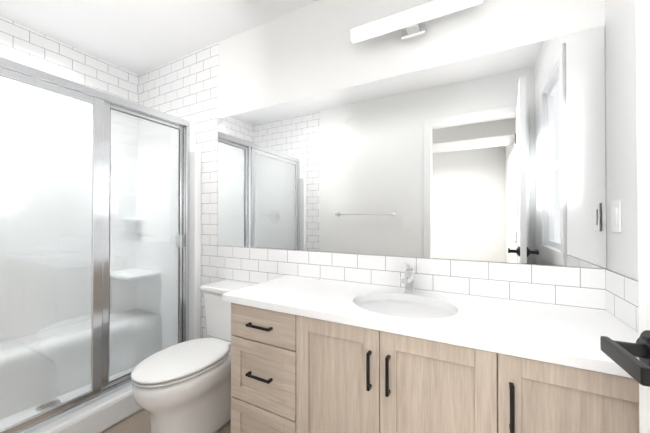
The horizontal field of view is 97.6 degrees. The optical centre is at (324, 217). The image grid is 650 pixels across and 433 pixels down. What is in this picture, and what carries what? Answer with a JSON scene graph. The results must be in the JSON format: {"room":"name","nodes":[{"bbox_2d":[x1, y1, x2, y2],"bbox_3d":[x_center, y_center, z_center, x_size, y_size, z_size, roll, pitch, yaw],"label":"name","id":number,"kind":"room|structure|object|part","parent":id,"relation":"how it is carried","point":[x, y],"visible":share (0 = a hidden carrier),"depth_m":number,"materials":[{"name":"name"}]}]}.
{"room":"bathroom","nodes":[
{"label":"bathroom","id":0,"kind":"room"},
{"bbox_2d":[0,0,317,74],"bbox_3d":[-1.360,-1.370,-0.083,3.449,0.060,4.690,0,0,28],"label":"ceiling","id":1,"kind":"structure","parent":0,"point":[137,37],"depth_m":1.93,"materials":[{"name":"white paint"}]},
{"bbox_2d":[101,409,230,432],"bbox_3d":[-1.360,1.237,-0.102,3.449,0.060,4.690,0,0,28],"label":"floor","id":2,"kind":"structure","parent":0,"point":[138,422],"depth_m":1.66,"materials":[{"name":"tile"}]},
{"bbox_2d":[0,56,200,432],"bbox_3d":[-1.697,0.196,1.729,0.878,2.050,1.530,0,0,28],"label":"shower stall","id":3,"kind":"object","parent":2,"relation":"on","point":[100,273],"visible":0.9,"depth_m":1.77,"materials":[{"name":"clear glass"}]},
{"bbox_3d":[-1.516,0.164,1.320,0.006,1.662,0.736,0,0,28],"label":"panel glass","id":4,"kind":"part","parent":3,"relation":"part of","materials":[{"name":"glass"}]},
{"bbox_3d":[-1.511,0.164,1.330,0.020,1.734,0.810,0,0,28],"label":"panel frame","id":5,"kind":"part","parent":3,"relation":"part of","materials":[{"name":"silver metal"}]},
{"bbox_3d":[-1.893,0.986,1.828,0.388,0.350,1.486,0,0,28],"label":"seat","id":6,"kind":"part","parent":3,"relation":"part of","materials":[{"name":"white ceramic"}]},
{"bbox_2d":[110,218,159,280],"bbox_3d":[-1.611,0.247,2.384,0.368,0.487,0.248,0,0,28],"label":"shelf","id":7,"kind":"object","parent":3,"relation":"attached to","point":[123,220],"depth_m":2.47,"materials":[{"name":"white plastic"}]},
{"bbox_3d":[-1.224,0.168,1.939,0.020,1.734,0.541,0,0,28],"label":"panel frame","id":8,"kind":"part","parent":3,"relation":"part of","materials":[{"name":"silver metal"}]},
{"bbox_3d":[-1.217,0.169,1.952,0.006,1.698,0.475,0,0,28],"label":"panel glass","id":9,"kind":"part","parent":3,"relation":"part of","materials":[{"name":"glass"}]},
{"bbox_3d":[-1.087,0.174,2.133,0.035,0.100,0.017,0,0,28],"label":"panel pull","id":10,"kind":"part","parent":3,"relation":"part of","materials":[{"name":"silver metal"}]},
{"bbox_2d":[131,280,254,432],"bbox_3d":[-0.707,0.834,1.644,0.462,0.772,0.735,0,0,28],"label":"toilet","id":11,"kind":"object","parent":2,"relation":"on","point":[183,387],"visible":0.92,"depth_m":1.49,"materials":[{"name":"white ceramic"}]},
{"bbox_3d":[-0.764,0.784,1.547,0.372,0.018,0.510,0,0,28],"label":"seat","id":12,"kind":"part","parent":11,"relation":"part of","materials":[{"name":"white plastic"}]},
{"bbox_3d":[-0.765,0.757,1.547,0.376,0.036,0.514,0,0,28],"label":"lid","id":13,"kind":"part","parent":11,"relation":"part of","materials":[{"name":"white plastic"}]},
{"bbox_3d":[-0.585,0.640,1.884,0.434,0.307,0.199,0,0,28],"label":"tank","id":14,"kind":"part","parent":11,"relation":"part of","materials":[{"name":"white ceramic"}]},
{"bbox_3d":[-0.588,0.468,1.880,0.452,0.036,0.212,0,0,28],"label":"tank lid","id":15,"kind":"part","parent":11,"relation":"part of","materials":[{"name":"white ceramic"}]},
{"bbox_2d":[222,299,638,432],"bbox_3d":[0.312,0.805,1.207,1.482,0.824,0.551,0,0,28],"label":"bathroom vanity","id":16,"kind":"object","parent":2,"relation":"on","point":[313,355],"depth_m":0.97,"materials":[{"name":"brown wood"}]},
{"bbox_3d":[-0.286,0.689,1.230,0.130,0.011,0.028,0,0,28],"label":"drawer handle","id":17,"kind":"part","parent":16,"relation":"part of","materials":[{"name":"black metal"}]},
{"bbox_3d":[-0.286,0.472,1.232,0.130,0.011,0.028,0,0,28],"label":"drawer handle","id":18,"kind":"part","parent":16,"relation":"part of","materials":[{"name":"black metal"}]},
{"bbox_3d":[-0.275,0.970,1.249,0.360,0.270,0.018,0,0,28],"label":"drawer","id":19,"kind":"part","parent":16,"relation":"part of","materials":[{"name":"brown wood"}]},
{"bbox_3d":[-0.275,0.689,1.251,0.360,0.279,0.018,0,0,28],"label":"drawer","id":20,"kind":"part","parent":16,"relation":"part of","materials":[{"name":"brown wood"}]},
{"bbox_3d":[-0.275,0.470,1.253,0.360,0.147,0.018,0,0,28],"label":"drawer","id":21,"kind":"part","parent":16,"relation":"part of","materials":[{"name":"brown wood"}]},
{"bbox_3d":[0.040,0.750,1.082,0.347,0.708,0.018,0,0,28],"label":"door","id":22,"kind":"part","parent":16,"relation":"part of","materials":[{"name":"brown wood"}]},
{"bbox_3d":[0.154,0.535,0.996,0.011,0.130,0.028,0,0,28],"label":"door handle","id":23,"kind":"part","parent":16,"relation":"part of","materials":[{"name":"black metal"}]},
{"bbox_3d":[0.213,0.535,0.965,0.011,0.130,0.028,0,0,28],"label":"door handle","id":24,"kind":"part","parent":16,"relation":"part of","materials":[{"name":"black metal"}]},
{"bbox_2d":[222,275,638,370],"bbox_3d":[0.304,0.376,1.223,1.509,0.034,0.536,0,0,28],"label":"countertop","id":25,"kind":"structure","parent":16,"relation":"on","point":[551,331],"depth_m":1.02,"materials":[{"name":"white stone"}]},
{"bbox_2d":[354,295,453,322],"bbox_3d":[0.323,0.460,1.187,0.436,0.158,0.355,0,0,28],"label":"sink","id":26,"kind":"object","parent":25,"relation":"in","point":[419,308],"depth_m":1.34,"materials":[{"name":"white ceramic"}]},
{"bbox_2d":[400,263,417,290],"bbox_3d":[0.394,0.285,1.354,0.050,0.150,0.149,0,0,28],"label":"faucet","id":27,"kind":"object","parent":25,"relation":"on","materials":[{"name":"silver metal"}]},
{"bbox_3d":[0.350,0.748,0.916,0.350,0.708,0.018,0,0,28],"label":"door","id":28,"kind":"part","parent":16,"relation":"part of","materials":[{"name":"brown wood"}]},
{"bbox_3d":[0.525,0.533,0.799,0.011,0.130,0.028,0,0,28],"label":"door handle","id":29,"kind":"part","parent":16,"relation":"part of","materials":[{"name":"black metal"}]},
{"bbox_3d":[0.662,0.747,0.750,0.350,0.708,0.018,0,0,28],"label":"door","id":30,"kind":"part","parent":16,"relation":"part of","materials":[{"name":"brown wood"}]},
{"bbox_2d":[218,0,606,268],"bbox_3d":[-0.284,-0.051,1.923,3.449,2.547,0.120,0,0,28],"label":"wall","id":31,"kind":"structure","parent":0,"point":[311,49],"depth_m":1.62,"materials":[{"name":"white paint"}]},
{"bbox_2d":[138,42,604,337],"bbox_3d":[-0.314,-0.052,1.867,3.209,2.547,0.008,0,0,28],"label":"wall tiles","id":32,"kind":"structure","parent":31,"relation":"attached to","point":[185,87],"depth_m":1.85,"materials":[{"name":"white tile"}]},
{"bbox_2d":[218,27,605,267],"bbox_3d":[0.148,-0.273,1.622,2.153,0.949,0.006,0,0,28],"label":"vanity mirror","id":33,"kind":"object","parent":31,"relation":"attached to","point":[499,156],"visible":1,"depth_m":1.39,"materials":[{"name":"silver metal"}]},
{"bbox_2d":[351,0,482,43],"bbox_3d":[0.434,-0.964,1.417,0.620,0.090,0.108,0,0,28],"label":"sconce","id":34,"kind":"object","parent":31,"relation":"attached to","point":[410,24],"visible":1,"depth_m":1.40,"materials":[{"name":"silver metal"}]},
{"bbox_3d":[0.437,-0.963,1.425,0.060,0.028,0.032,0,0,28],"label":"arm","id":35,"kind":"part","parent":34,"relation":"part of"},
{"bbox_2d":[605,0,637,279],"bbox_3d":[0.108,-0.073,-0.876,0.120,2.547,4.690,0,0,28],"label":"wall","id":36,"kind":"structure","parent":0,"point":[621,112],"depth_m":0.99,"materials":[{"name":"white paint"}]},
{"bbox_2d":[611,200,621,232],"bbox_3d":[1.052,-0.005,1.031,0.010,0.116,0.072,0,0,28],"label":"light switch","id":37,"kind":"object","parent":36,"relation":"attached to","point":[616,216],"visible":1,"depth_m":1.02,"materials":[{"name":"white plastic"}]},
{"bbox_2d":[605,269,638,332],"bbox_3d":[0.972,0.276,0.875,0.008,0.158,0.525,0,0,28],"label":"wall tile","id":38,"kind":"structure","parent":36,"relation":"attached to","point":[621,297],"depth_m":0.98,"materials":[{"name":"white tile"}]},
{"bbox_3d":[-1.071,-0.063,0.450,3.209,2.547,0.120,0,0,28],"label":"wall","id":39,"kind":"structure","parent":0,"visible":0},
{"bbox_2d":[600,0,649,432],"bbox_3d":[0.394,0.125,0.175,0.103,2.152,0.746,0,0,24],"label":"door","id":40,"kind":"structure","parent":39,"relation":"in","point":[643,84],"depth_m":0.49,"materials":[{"name":"white paint"}]},
{"bbox_3d":[-2.174,-0.052,1.918,0.120,2.547,1.670,0,0,28],"label":"wall","id":41,"kind":"structure","parent":0,"visible":0},
{"bbox_2d":[0,16,137,161],"bbox_3d":[-2.089,-0.051,1.940,0.008,2.547,1.534,0,0,28],"label":"wall tile","id":42,"kind":"structure","parent":41,"relation":"attached to","point":[21,44],"depth_m":2.13,"materials":[{"name":"white tile"}]}
]}

